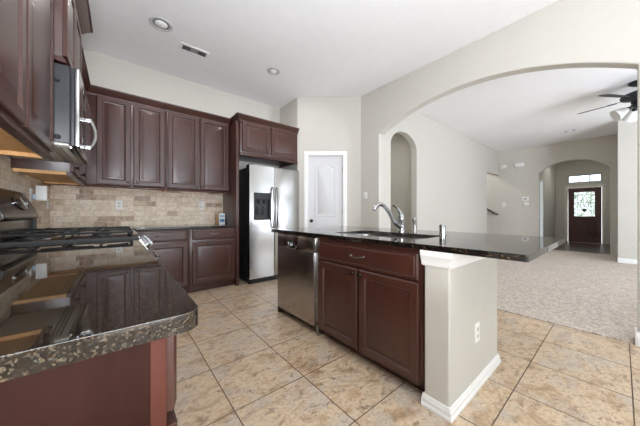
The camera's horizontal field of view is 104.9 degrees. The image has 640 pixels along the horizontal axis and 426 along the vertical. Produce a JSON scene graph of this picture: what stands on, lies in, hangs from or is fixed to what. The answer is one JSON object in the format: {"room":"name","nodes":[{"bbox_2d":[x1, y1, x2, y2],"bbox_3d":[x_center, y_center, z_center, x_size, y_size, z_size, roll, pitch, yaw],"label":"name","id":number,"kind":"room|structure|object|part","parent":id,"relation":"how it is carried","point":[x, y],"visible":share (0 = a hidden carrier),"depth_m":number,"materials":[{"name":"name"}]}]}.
{"room":"kitchen","nodes":[
{"label":"kitchen","id":0,"kind":"room"},
{"bbox_2d":[76,48,279,227],"bbox_3d":[-2.020,-0.490,3.902,3.090,3.150,0.100,0,0,-39],"label":"wall","id":1,"kind":"structure","parent":0,"point":[105,71],"depth_m":3.65,"materials":[{"name":"paint"}]},
{"bbox_2d":[43,84,166,191],"bbox_3d":[-2.616,-0.900,3.095,1.136,1.170,0.392,0,0,-39],"label":"upper cabinet","id":2,"kind":"object","parent":1,"relation":"attached to","point":[129,151],"visible":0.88,"depth_m":3.06,"materials":[{"name":"brown wood"}]},
{"bbox_3d":[-2.534,-0.332,2.994,1.136,0.034,0.040,0,0,-39],"label":"light rail","id":3,"kind":"part","parent":2,"relation":"part of","materials":[{"name":"brown wood"}]},
{"bbox_3d":[-2.508,-0.877,2.999,0.320,1.045,0.021,0,0,-39],"label":"door","id":4,"kind":"part","parent":2,"relation":"part of","materials":[{"name":"brown wood"}]},
{"bbox_3d":[-2.616,-1.438,3.095,1.136,0.095,0.392,0,0,-39],"label":"crown moulding","id":5,"kind":"part","parent":2,"relation":"part of","materials":[{"name":"brown wood"}]},
{"bbox_3d":[-2.232,-0.877,3.225,0.335,1.045,0.021,0,0,-39],"label":"door","id":6,"kind":"part","parent":2,"relation":"part of","materials":[{"name":"brown wood"}]},
{"bbox_2d":[50,185,222,227],"bbox_3d":[-2.402,-0.086,3.517,1.984,0.517,0.011,0,0,-39],"label":"backsplash","id":7,"kind":"structure","parent":1,"relation":"attached to","point":[70,206],"depth_m":3.35,"materials":[{"name":"tile"}]},
{"bbox_2d":[115,200,121,208],"bbox_3d":[-2.678,-0.115,3.278,0.072,0.116,0.009,0,0,-39],"label":"wall outlet","id":8,"kind":"object","parent":7,"relation":"attached to","point":[118,204],"visible":1,"depth_m":3.27,"materials":[{"name":"white plastic"}]},
{"bbox_2d":[164,103,230,193],"bbox_3d":[-1.846,-0.900,3.724,0.850,1.170,0.392,0,0,-39],"label":"upper cabinet","id":9,"kind":"object","parent":1,"relation":"attached to","point":[197,142],"visible":0.92,"depth_m":3.57,"materials":[{"name":"brown wood"}]},
{"bbox_3d":[-1.924,-0.877,3.477,0.390,1.045,0.021,0,0,-39],"label":"door","id":10,"kind":"part","parent":9,"relation":"part of","materials":[{"name":"brown wood"}]},
{"bbox_3d":[-1.764,-0.332,3.624,0.850,0.034,0.040,0,0,-39],"label":"light rail","id":11,"kind":"part","parent":9,"relation":"part of","materials":[{"name":"brown wood"}]},
{"bbox_3d":[-1.846,-1.438,3.724,0.850,0.095,0.392,0,0,-39],"label":"crown moulding","id":12,"kind":"part","parent":9,"relation":"part of","materials":[{"name":"brown wood"}]},
{"bbox_3d":[-1.599,-0.877,3.742,0.410,1.045,0.021,0,0,-39],"label":"door","id":13,"kind":"part","parent":9,"relation":"part of","materials":[{"name":"brown wood"}]},
{"bbox_2d":[230,112,298,167],"bbox_3d":[-1.005,-1.183,4.218,1.099,0.605,0.692,0,0,-39],"label":"upper cabinet","id":14,"kind":"object","parent":1,"relation":"attached to","point":[261,141],"visible":0.92,"depth_m":3.99,"materials":[{"name":"brown wood"}]},
{"bbox_3d":[-0.996,-1.175,3.847,0.445,0.450,0.021,0,0,-39],"label":"door","id":15,"kind":"part","parent":14,"relation":"part of","materials":[{"name":"brown wood"}]},
{"bbox_3d":[-1.005,-1.438,4.218,1.099,0.095,0.692,0,0,-39],"label":"crown moulding","id":16,"kind":"part","parent":14,"relation":"part of","materials":[{"name":"brown wood"}]},
{"bbox_3d":[-0.803,-0.904,4.021,1.035,0.049,0.040,0,0,-39],"label":"light rail","id":17,"kind":"part","parent":14,"relation":"part of","materials":[{"name":"brown wood"}]},
{"bbox_3d":[-0.609,-1.175,4.163,0.475,0.450,0.021,0,0,-39],"label":"door","id":18,"kind":"part","parent":14,"relation":"part of","materials":[{"name":"brown wood"}]},
{"bbox_3d":[-0.607,-0.904,4.587,0.016,0.040,0.587,0,0,-39],"label":"rail","id":19,"kind":"part","parent":14,"relation":"part of","materials":[{"name":"brown wood"}]},
{"bbox_2d":[280,98,296,169],"bbox_3d":[-0.589,-0.490,4.672,0.100,3.150,0.720,0,0,-39],"label":"wall","id":20,"kind":"structure","parent":0,"point":[288,112],"depth_m":4.54,"materials":[{"name":"paint"}]},
{"bbox_2d":[297,96,360,227],"bbox_3d":[0.162,-0.490,4.397,1.120,3.150,0.100,0,0,1],"label":"wall","id":21,"kind":"structure","parent":0,"point":[323,123],"depth_m":4.35,"materials":[{"name":"paint"}]},
{"bbox_2d":[308,156,342,226],"bbox_3d":[0.101,0.025,4.373,0.617,2.097,0.101,0,0,1],"label":"door","id":22,"kind":"structure","parent":21,"relation":"in","point":[325,209],"depth_m":4.38,"materials":[{"name":"white paint"}]},
{"bbox_3d":[0.096,-0.430,4.388,0.378,0.970,0.015,0,0,1],"label":"raised panel","id":23,"kind":"part","parent":22,"relation":"part of","materials":[{"name":"white paint"}]},
{"bbox_2d":[304,151,346,226],"bbox_3d":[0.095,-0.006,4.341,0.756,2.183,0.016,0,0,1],"label":"trim","id":24,"kind":"structure","parent":21,"relation":"attached to","point":[306,153],"depth_m":4.33,"materials":[{"name":"white paint"}]},
{"bbox_2d":[82,0,636,152],"bbox_3d":[4.703,-2.115,4.327,14.240,0.100,8.250,0,0,-39],"label":"ceiling","id":25,"kind":"structure","parent":0,"point":[319,48],"depth_m":3.15,"materials":[{"name":"paint"}]},
{"bbox_2d":[149,16,172,31],"bbox_3d":[-1.731,-2.053,2.679,0.224,0.024,0.224,0,0,-39],"label":"recessed light","id":26,"kind":"object","parent":25,"relation":"in","point":[159,23],"visible":1,"depth_m":2.66,"materials":[{"name":"white metal"}]},
{"bbox_3d":[-1.731,-2.052,2.679,0.123,0.022,0.123,0,0,-39],"label":"bulb","id":27,"kind":"part","parent":26,"relation":"part of","materials":[{"name":"white glass"}]},
{"bbox_2d":[178,42,209,59],"bbox_3d":[-1.594,-2.059,3.120,0.330,0.011,0.160,0,0,-39],"label":"ceiling vent","id":28,"kind":"object","parent":25,"relation":"in","point":[185,47],"visible":1,"depth_m":3.11,"materials":[{"name":"white metal"}]},
{"bbox_2d":[267,67,279,74],"bbox_3d":[-0.675,-2.053,3.568,0.196,0.024,0.196,0,0,-39],"label":"recessed light","id":29,"kind":"object","parent":25,"relation":"in","point":[272,70],"visible":1,"depth_m":3.55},
{"bbox_2d":[578,80,636,122],"bbox_3d":[5.021,-1.778,3.885,1.314,0.572,1.344,0,0,-39],"label":"ceiling fan","id":30,"kind":"object","parent":25,"relation":"hanging from","point":[626,114],"visible":0.74,"depth_m":3.90,"materials":[{"name":"metal"}]},
{"bbox_3d":[4.791,-1.810,4.274,0.133,0.039,0.465,0,0,-25],"label":"blade","id":31,"kind":"part","parent":30,"relation":"part of","materials":[{"name":"metal"}]},
{"bbox_3d":[4.524,-1.810,3.787,0.465,0.039,0.133,0,0,-7],"label":"blade","id":32,"kind":"part","parent":30,"relation":"part of","materials":[{"name":"metal"}]},
{"bbox_3d":[4.791,-1.591,3.939,0.189,0.198,0.206,0,0,-39],"label":"lamp shade","id":33,"kind":"part","parent":30,"relation":"part of","materials":[{"name":"white glass"}]},
{"bbox_3d":[4.993,-1.820,3.847,0.400,0.200,0.400,0,0,-39],"label":"motor","id":34,"kind":"part","parent":30,"relation":"part of","materials":[{"name":"metal"}]},
{"bbox_3d":[5.085,-1.591,4.048,0.206,0.198,0.189,0,0,-39],"label":"lamp shade","id":35,"kind":"part","parent":30,"relation":"part of","materials":[{"name":"white glass"}]},
{"bbox_2d":[391,134,410,228],"bbox_3d":[2.113,-0.490,6.343,0.100,3.150,1.650,0,0,-39],"label":"wall","id":36,"kind":"structure","parent":0,"point":[400,147],"depth_m":6.30,"materials":[{"name":"paint"}]},
{"bbox_2d":[174,278,639,425],"bbox_3d":[0.786,1.135,1.062,4.040,0.100,8.050,0,0,-39],"label":"floor","id":37,"kind":"structure","parent":0,"point":[245,361],"depth_m":1.62,"materials":[{"name":"tile"}]},
{"bbox_2d":[0,188,159,259],"bbox_3d":[-1.732,0.459,1.824,0.870,1.252,0.762,0,0,-39],"label":"range","id":38,"kind":"object","parent":37,"relation":"on","point":[18,221],"visible":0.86,"depth_m":1.60,"materials":[{"name":"black metal"}]},
{"bbox_3d":[-1.787,0.147,1.523,0.123,0.025,0.124,0,0,-39],"label":"burner","id":39,"kind":"part","parent":38,"relation":"part of","materials":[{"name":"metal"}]},
{"bbox_2d":[0,232,136,242],"bbox_3d":[-1.788,0.172,1.781,0.725,0.026,0.758,0,0,-39],"label":"cooktop","id":40,"kind":"object","parent":38,"relation":"in","point":[112,236],"depth_m":1.57,"materials":[{"name":"black metal"}]},
{"bbox_3d":[-1.545,0.175,1.487,0.728,0.030,0.003,0,0,-39],"label":"trim","id":41,"kind":"part","parent":38,"relation":"part of","materials":[{"name":"silver metal"}]},
{"bbox_3d":[-1.539,0.147,1.726,0.123,0.025,0.124,0,0,-39],"label":"burner","id":42,"kind":"part","parent":38,"relation":"part of","materials":[{"name":"metal"}]},
{"bbox_3d":[-1.271,0.232,1.810,0.063,0.060,0.060,0,0,-39],"label":"control knob","id":43,"kind":"part","parent":38,"relation":"part of","materials":[{"name":"silver metal"}]},
{"bbox_3d":[-1.446,0.335,2.059,0.130,0.028,0.712,0,0,-39],"label":"handle","id":44,"kind":"part","parent":38,"relation":"part of","materials":[{"name":"silver metal"}]},
{"bbox_2d":[0,335,177,425],"bbox_3d":[-1.029,0.646,0.851,0.754,0.878,1.630,0,0,-39],"label":"base cabinet","id":45,"kind":"object","parent":37,"relation":"on","point":[135,385],"visible":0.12,"depth_m":0.38,"materials":[{"name":"brown wood"}]},
{"bbox_2d":[0,238,197,382],"bbox_3d":[-1.025,0.189,0.842,0.751,0.032,1.651,0,0,-39],"label":"countertop","id":46,"kind":"structure","parent":45,"relation":"on","point":[62,303],"depth_m":0.47,"materials":[{"name":"brown stone"}]},
{"bbox_3d":[-0.439,0.288,0.655,0.021,0.143,0.530,0,0,-39],"label":"drawer","id":47,"kind":"part","parent":45,"relation":"part of","materials":[{"name":"brown wood"}]},
{"bbox_3d":[-0.439,0.672,0.655,0.021,0.575,0.530,0,0,-39],"label":"door","id":48,"kind":"part","parent":45,"relation":"part of","materials":[{"name":"brown wood"}]},
{"bbox_2d":[136,229,188,292],"bbox_3d":[-2.167,0.646,3.299,0.638,0.878,0.640,0,0,-39],"label":"base cabinet","id":49,"kind":"object","parent":37,"relation":"on","point":[172,246],"visible":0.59,"depth_m":3.17,"materials":[{"name":"brown wood"}]},
{"bbox_3d":[-1.992,0.288,3.086,0.590,0.143,0.021,0,0,-39],"label":"drawer","id":50,"kind":"part","parent":49,"relation":"part of","materials":[{"name":"brown wood"}]},
{"bbox_3d":[-1.992,0.672,3.086,0.590,0.575,0.021,0,0,-39],"label":"door","id":51,"kind":"part","parent":49,"relation":"part of","materials":[{"name":"brown wood"}]},
{"bbox_2d":[188,227,235,292],"bbox_3d":[-1.676,0.646,3.700,0.622,0.878,0.640,0,0,-39],"label":"base cabinet","id":52,"kind":"object","parent":37,"relation":"on","point":[212,251],"visible":0.94,"depth_m":3.47,"materials":[{"name":"brown wood"}]},
{"bbox_2d":[45,224,235,231],"bbox_3d":[-1.981,0.189,2.994,1.992,0.032,1.349,0,0,-39],"label":"countertop","id":53,"kind":"structure","parent":52,"relation":"on","point":[197,226],"depth_m":3.28,"materials":[{"name":"brown stone"}]},
{"bbox_2d":[219,213,224,223],"bbox_3d":[-1.603,0.086,4.016,0.090,0.175,0.042,0,0,-39],"label":"carton","id":54,"kind":"object","parent":53,"relation":"on","point":[221,215],"visible":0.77,"depth_m":4.00,"materials":[{"name":"white cardboard"}]},
{"bbox_3d":[-1.496,0.288,3.490,0.570,0.143,0.021,0,0,-39],"label":"drawer","id":55,"kind":"part","parent":52,"relation":"part of","materials":[{"name":"brown wood"}]},
{"bbox_3d":[-1.496,0.672,3.490,0.570,0.575,0.021,0,0,-39],"label":"door","id":56,"kind":"part","parent":52,"relation":"part of","materials":[{"name":"brown wood"}]},
{"bbox_2d":[223,121,238,285],"bbox_3d":[-1.427,-0.152,3.926,0.042,2.474,0.607,0,0,-39],"label":"end panel","id":57,"kind":"object","parent":37,"relation":"on","point":[230,201],"visible":0.56,"depth_m":3.73,"materials":[{"name":"brown wood"}]},
{"bbox_2d":[239,164,298,283],"bbox_3d":[-0.899,0.163,4.230,0.910,1.845,0.750,0,0,-39],"label":"refrigerator","id":58,"kind":"object","parent":37,"relation":"on","point":[268,196],"visible":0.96,"depth_m":3.90,"materials":[{"name":"silver metal"}]},
{"bbox_3d":[-0.927,0.128,3.873,0.416,1.745,0.072,0,0,-39],"label":"door","id":59,"kind":"part","parent":58,"relation":"part of","materials":[{"name":"metal"}]},
{"bbox_3d":[-0.742,-0.095,3.928,0.026,0.666,0.083,0,0,-39],"label":"handle","id":60,"kind":"part","parent":58,"relation":"part of","materials":[{"name":"metal"}]},
{"bbox_3d":[-0.689,-0.095,3.971,0.026,0.666,0.083,0,0,-39],"label":"handle","id":61,"kind":"part","parent":58,"relation":"part of","materials":[{"name":"metal"}]},
{"bbox_3d":[-0.571,0.128,4.164,0.486,1.745,0.072,0,0,-39],"label":"door","id":62,"kind":"part","parent":58,"relation":"part of","materials":[{"name":"metal"}]},
{"bbox_2d":[278,233,315,331],"bbox_3d":[0.017,0.649,2.659,0.728,0.872,0.647,0,0,-39],"label":"dishwasher","id":63,"kind":"object","parent":37,"relation":"on","point":[296,253],"visible":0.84,"depth_m":2.38,"materials":[{"name":"silver metal"}]},
{"bbox_3d":[-0.253,0.310,2.453,0.036,0.070,0.184,0,0,-39],"label":"pocket handle","id":64,"kind":"part","parent":63,"relation":"part of","materials":[{"name":"silver metal"}]},
{"bbox_2d":[316,237,323,335],"bbox_3d":[0.253,0.646,2.413,0.715,0.878,0.024,0,0,-39],"label":"filler panel","id":65,"kind":"object","parent":37,"relation":"on","point":[319,332],"visible":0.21,"depth_m":2.19,"materials":[{"name":"metal"}]},
{"bbox_2d":[318,237,424,391],"bbox_3d":[0.546,0.646,2.008,0.772,0.878,0.971,0,0,-39],"label":"base cabinet","id":66,"kind":"object","parent":37,"relation":"on","point":[371,297],"visible":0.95,"depth_m":1.66,"materials":[{"name":"brown wood"}]},
{"bbox_3d":[0.136,0.704,1.970,0.021,0.593,0.436,0,0,-39],"label":"door","id":67,"kind":"part","parent":66,"relation":"part of","materials":[{"name":"brown wood"}]},
{"bbox_3d":[0.286,0.310,1.786,0.021,0.160,0.913,0,0,-39],"label":"drawer","id":68,"kind":"part","parent":66,"relation":"part of","materials":[{"name":"brown wood"}]},
{"bbox_3d":[0.431,0.704,1.608,0.021,0.593,0.455,0,0,-39],"label":"door","id":69,"kind":"part","parent":66,"relation":"part of","materials":[{"name":"brown wood"}]},
{"bbox_2d":[384,111,498,232],"bbox_3d":[3.501,-0.490,6.328,6.570,3.150,0.130,0,0,-39],"label":"wall","id":70,"kind":"structure","parent":0,"point":[450,169],"depth_m":5.70,"materials":[{"name":"paint"}]},
{"bbox_2d":[425,258,496,406],"bbox_3d":[0.407,0.645,2.256,0.795,0.879,1.840,0,0,-39],"label":"wall","id":71,"kind":"structure","parent":0,"point":[456,299],"depth_m":1.39,"materials":[{"name":"paint"}]},
{"bbox_2d":[271,226,566,261],"bbox_3d":[0.605,0.189,2.260,1.153,0.032,2.245,0,0,-39],"label":"countertop","id":72,"kind":"structure","parent":71,"relation":"on","point":[521,248],"depth_m":1.58,"materials":[{"name":"black stone"}]},
{"bbox_2d":[372,202,404,231],"bbox_3d":[0.642,0.035,2.306,0.352,0.275,0.072,0,0,-16],"label":"faucet","id":73,"kind":"object","parent":72,"relation":"on","point":[400,224],"visible":1,"depth_m":2.31,"materials":[{"name":"silver metal"}]},
{"bbox_3d":[0.737,-0.031,2.328,0.114,0.113,0.034,0,0,-24],"label":"lever","id":74,"kind":"part","parent":73,"relation":"part of","materials":[{"name":"silver metal"}]},
{"bbox_2d":[354,234,424,238],"bbox_3d":[0.542,0.301,2.067,0.499,0.192,0.839,0,0,-39],"label":"sink","id":75,"kind":"object","parent":72,"relation":"in","point":[376,235],"visible":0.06,"depth_m":2.30,"materials":[{"name":"metal"}]},
{"bbox_2d":[412,217,416,231],"bbox_3d":[0.878,0.104,2.286,0.052,0.138,0.044,0,0,-39],"label":"sprayer","id":76,"kind":"object","parent":72,"relation":"on","point":[414,219],"visible":0.98,"depth_m":2.27,"materials":[{"name":"silver metal"}]},
{"bbox_2d":[438,224,445,235],"bbox_3d":[0.978,0.130,1.964,0.059,0.087,0.060,0,0,-39],"label":"air gap","id":77,"kind":"object","parent":72,"relation":"on","point":[442,228],"visible":0.97,"depth_m":1.94,"materials":[{"name":"silver metal"}]},
{"bbox_2d":[420,250,485,269],"bbox_3d":[0.948,0.250,1.594,0.839,0.090,0.174,0,0,-39],"label":"trim","id":78,"kind":"structure","parent":71,"relation":"attached to","point":[443,260],"depth_m":1.34,"materials":[{"name":"white paint"}]},
{"bbox_2d":[421,353,500,423],"bbox_3d":[0.947,1.053,1.595,0.829,0.064,0.167,0,0,-39],"label":"baseboard","id":79,"kind":"structure","parent":71,"relation":"attached to","point":[449,414],"depth_m":1.38,"materials":[{"name":"white paint"}]},
{"bbox_2d":[474,322,479,343],"bbox_3d":[0.978,0.740,1.529,0.072,0.116,0.009,0,0,-39],"label":"wall outlet","id":80,"kind":"object","parent":71,"relation":"attached to","point":[477,325],"visible":1,"depth_m":1.52,"materials":[{"name":"white plastic"}]},
{"bbox_2d":[361,0,639,331],"bbox_3d":[2.818,-0.490,1.870,0.130,3.150,6.530,0,0,-39],"label":"wall","id":81,"kind":"structure","parent":0,"point":[563,34],"depth_m":2.65,"materials":[{"name":"paint"}]},
{"bbox_2d":[635,327,639,346],"bbox_3d":[3.736,1.029,0.745,0.162,0.112,3.426,0,0,-39],"label":"baseboard","id":82,"kind":"structure","parent":81,"relation":"attached to","point":[637,334],"depth_m":2.02,"materials":[{"name":"white paint"}]},
{"bbox_2d":[540,164,555,236],"bbox_3d":[8.048,-0.490,8.745,3.270,3.150,0.100,0,0,-39],"label":"wall","id":83,"kind":"structure","parent":0,"point":[548,176],"depth_m":8.85,"materials":[{"name":"paint"}]},
{"bbox_2d":[540,180,542,235],"bbox_3d":[7.192,-0.055,8.046,0.600,2.040,0.080,0,0,-39],"label":"window","id":84,"kind":"structure","parent":83,"relation":"in","point":[541,182],"depth_m":8.21,"materials":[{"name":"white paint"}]},
{"bbox_2d":[487,134,616,254],"bbox_3d":[6.386,-0.490,8.091,0.130,3.150,4.350,0,0,-39],"label":"wall","id":85,"kind":"structure","parent":0,"point":[511,184],"depth_m":7.74,"materials":[{"name":"paint"}]},
{"bbox_2d":[515,163,523,167],"bbox_3d":[6.412,-1.555,7.912,0.055,0.130,0.230,0,0,-39],"label":"alarm box","id":86,"kind":"object","parent":85,"relation":"attached to","point":[516,164],"visible":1,"depth_m":7.89,"materials":[{"name":"white plastic"}]},
{"bbox_2d":[553,242,609,254],"bbox_3d":[8.515,1.133,8.055,3.520,0.104,1.900,0,0,-39],"label":"floor","id":87,"kind":"structure","parent":0,"point":[568,246],"depth_m":7.83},
{"bbox_2d":[556,160,609,243],"bbox_3d":[9.789,-0.490,9.134,0.120,3.150,1.500,0,0,-39],"label":"wall","id":88,"kind":"structure","parent":0,"point":[565,169],"depth_m":9.28,"materials":[{"name":"paint"}]},
{"bbox_2d":[568,187,601,243],"bbox_3d":[9.742,0.059,9.070,0.115,2.028,0.840,0,0,-39],"label":"door","id":89,"kind":"structure","parent":88,"relation":"in","point":[585,229],"depth_m":9.05,"materials":[{"name":"brown wood"}]},
{"bbox_3d":[9.638,0.545,9.215,0.012,0.680,0.305,0,0,-39],"label":"raised panel","id":90,"kind":"part","parent":89,"relation":"part of","materials":[{"name":"brown wood"}]},
{"bbox_3d":[9.769,-0.345,9.092,0.008,0.900,0.520,0,0,-39],"label":"leaded pane","id":91,"kind":"part","parent":89,"relation":"part of","materials":[{"name":"clear glass"}]},
{"bbox_3d":[9.863,0.545,8.940,0.012,0.680,0.305,0,0,-39],"label":"raised panel","id":92,"kind":"part","parent":89,"relation":"part of","materials":[{"name":"brown wood"}]},
{"bbox_2d":[568,173,601,182],"bbox_3d":[9.786,-1.295,9.106,0.060,0.280,0.860,0,0,-39],"label":"window","id":93,"kind":"structure","parent":88,"relation":"in","point":[598,173],"depth_m":9.03,"materials":[{"name":"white glass"}]},
{"bbox_2d":[565,184,605,243],"bbox_3d":[9.749,0.018,9.076,0.016,2.135,1.030,0,0,-39],"label":"trim","id":94,"kind":"structure","parent":88,"relation":"attached to","point":[593,185],"depth_m":8.74,"materials":[{"name":"white wood"}]},
{"bbox_2d":[617,120,636,259],"bbox_3d":[8.357,-0.490,4.471,1.660,3.150,3.750,0,0,-39],"label":"wall","id":95,"kind":"structure","parent":0,"point":[626,132],"depth_m":5.29,"materials":[{"name":"paint"}]},
{"bbox_2d":[617,258,636,263],"bbox_3d":[7.644,1.029,4.018,0.016,0.112,3.550,0,0,-39],"label":"baseboard","id":96,"kind":"structure","parent":95,"relation":"attached to","point":[619,260],"depth_m":5.28,"materials":[{"name":"white paint"}]},
{"bbox_3d":[4.974,1.155,4.581,6.900,0.101,8.200,0,0,-39],"label":"floor","id":97,"kind":"structure","parent":0,"visible":0},
{"bbox_2d":[497,250,636,344],"bbox_3d":[5.455,1.087,3.821,6.685,0.032,6.195,0,0,-39],"label":"carpet","id":98,"kind":"object","parent":97,"relation":"on","point":[592,293],"visible":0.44,"depth_m":3.33,"materials":[{"name":"beige carpet"}]},
{"bbox_3d":[-0.772,-0.490,-0.146,0.100,3.150,7.950,0,0,-39],"label":"wall","id":99,"kind":"structure","parent":0,"visible":0},
{"bbox_2d":[0,154,49,228],"bbox_3d":[-1.961,-0.120,1.399,0.011,0.584,3.849,0,0,-39],"label":"backsplash","id":100,"kind":"structure","parent":99,"relation":"attached to","point":[9,179],"depth_m":2.13,"materials":[{"name":"tile"}]},
{"bbox_2d":[30,188,32,200],"bbox_3d":[-2.653,-0.170,2.262,0.009,0.116,0.072,0,0,-39],"label":"wall outlet","id":101,"kind":"object","parent":100,"relation":"attached to","point":[31,190],"visible":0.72,"depth_m":2.25,"materials":[{"name":"white plastic"}]},
{"bbox_2d":[32,185,46,200],"bbox_3d":[-2.612,-0.190,2.295,0.092,0.140,0.050,0,0,-39],"label":"plug","id":102,"kind":"object","parent":101,"relation":"in","point":[41,191],"visible":1,"depth_m":2.29,"materials":[{"name":"white plastic"}]},
{"bbox_2d":[0,0,53,159],"bbox_3d":[-1.354,-0.900,0.955,0.387,1.170,1.052,0,0,-39],"label":"upper cabinet","id":103,"kind":"object","parent":99,"relation":"attached to","point":[26,26],"visible":1,"depth_m":1.05,"materials":[{"name":"brown wood"}]},
{"bbox_3d":[-1.068,-0.880,0.826,0.021,1.040,0.460,0,0,-39],"label":"door","id":104,"kind":"part","parent":103,"relation":"part of","materials":[{"name":"brown wood"}]},
{"bbox_3d":[-1.385,-0.343,0.930,0.292,0.004,1.018,0,0,-39],"label":"underside panel","id":105,"kind":"part","parent":103,"relation":"part of","materials":[{"name":"brown wood"}]},
{"bbox_3d":[-1.708,-0.332,1.334,0.282,0.026,0.016,0,0,-39],"label":"rail","id":106,"kind":"part","parent":103,"relation":"part of","materials":[{"name":"brown wood"}]},
{"bbox_3d":[-1.255,-0.332,1.035,0.040,0.034,1.052,0,0,-39],"label":"light rail","id":107,"kind":"part","parent":103,"relation":"part of","materials":[{"name":"brown wood"}]},
{"bbox_3d":[-1.397,-0.880,1.228,0.021,1.040,0.540,0,0,-39],"label":"door","id":108,"kind":"part","parent":103,"relation":"part of","materials":[{"name":"brown wood"}]},
{"bbox_2d":[9,46,90,185],"bbox_3d":[-2.502,-0.900,2.360,0.387,1.170,1.018,0,0,-39],"label":"upper cabinet","id":109,"kind":"object","parent":99,"relation":"attached to","point":[51,172],"visible":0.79,"depth_m":2.09,"materials":[{"name":"brown wood"}]},
{"bbox_3d":[-2.212,-0.332,1.950,0.282,0.026,0.016,0,0,-39],"label":"rail","id":110,"kind":"part","parent":109,"relation":"part of","materials":[{"name":"brown wood"}]},
{"bbox_3d":[-2.533,-0.343,2.335,0.292,0.004,0.984,0,0,-39],"label":"underside panel","id":111,"kind":"part","parent":109,"relation":"part of","materials":[{"name":"brown wood"}]},
{"bbox_3d":[-2.846,-0.332,2.726,0.282,0.026,0.016,0,0,-39],"label":"rail","id":112,"kind":"part","parent":109,"relation":"part of","materials":[{"name":"brown wood"}]},
{"bbox_3d":[-2.230,-0.877,2.249,0.021,1.045,0.475,0,0,-39],"label":"door","id":113,"kind":"part","parent":109,"relation":"part of","materials":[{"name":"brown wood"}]},
{"bbox_3d":[-2.404,-0.332,2.441,0.040,0.034,1.018,0,0,-39],"label":"light rail","id":114,"kind":"part","parent":109,"relation":"part of","materials":[{"name":"brown wood"}]},
{"bbox_3d":[-2.542,-0.877,2.630,0.021,1.045,0.480,0,0,-39],"label":"door","id":115,"kind":"part","parent":109,"relation":"part of","materials":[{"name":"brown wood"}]},
{"bbox_3d":[-2.502,-1.438,2.360,0.387,0.095,1.018,0,0,-39],"label":"crown moulding","id":116,"kind":"part","parent":109,"relation":"part of","materials":[{"name":"brown wood"}]},
{"bbox_2d":[54,0,92,76],"bbox_3d":[-1.904,-1.272,1.685,0.459,0.714,0.933,0,0,-39],"label":"upper cabinet","id":117,"kind":"object","parent":99,"relation":"attached to","point":[72,18],"visible":0.23,"depth_m":1.61,"materials":[{"name":"brown wood"}]},
{"bbox_2d":[7,62,97,165],"bbox_3d":[-1.870,-0.651,1.707,0.518,0.497,0.766,0,0,-39],"label":"microwave","id":118,"kind":"object","parent":117,"relation":"attached to","point":[72,121],"visible":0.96,"depth_m":1.52,"materials":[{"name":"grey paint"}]},
{"bbox_3d":[-1.921,-0.423,1.672,0.380,0.016,0.720,0,0,-39],"label":"plate","id":119,"kind":"part","parent":118,"relation":"part of","materials":[{"name":"grey metal"}]},
{"bbox_3d":[-1.761,-0.656,1.803,0.019,0.479,0.752,0,0,-39],"label":"door frame","id":120,"kind":"part","parent":118,"relation":"part of","materials":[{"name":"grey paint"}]},
{"bbox_3d":[-1.744,-0.656,1.816,0.023,0.483,0.756,0,0,-39],"label":"door","id":121,"kind":"part","parent":118,"relation":"part of","materials":[{"name":"metal"}]},
{"bbox_3d":[-1.518,-0.520,1.620,0.082,0.209,0.024,0,0,-39],"label":"handle","id":122,"kind":"part","parent":118,"relation":"part of","materials":[{"name":"silver metal"}]},
{"bbox_3d":[-1.795,-0.932,1.775,0.040,0.034,0.760,0,0,-39],"label":"light rail","id":123,"kind":"part","parent":117,"relation":"part of","materials":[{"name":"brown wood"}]},
{"bbox_3d":[-1.668,-1.238,1.639,0.021,0.555,0.360,0,0,-39],"label":"door","id":124,"kind":"part","parent":117,"relation":"part of","materials":[{"name":"brown wood"}]},
{"bbox_3d":[-1.904,-1.238,1.928,0.021,0.555,0.355,0,0,-39],"label":"door","id":125,"kind":"part","parent":117,"relation":"part of","materials":[{"name":"brown wood"}]},
{"bbox_3d":[-1.904,-1.565,1.685,0.459,0.128,0.933,0,0,-39],"label":"crown moulding","id":126,"kind":"part","parent":117,"relation":"part of","materials":[{"name":"brown wood"}]}
]}

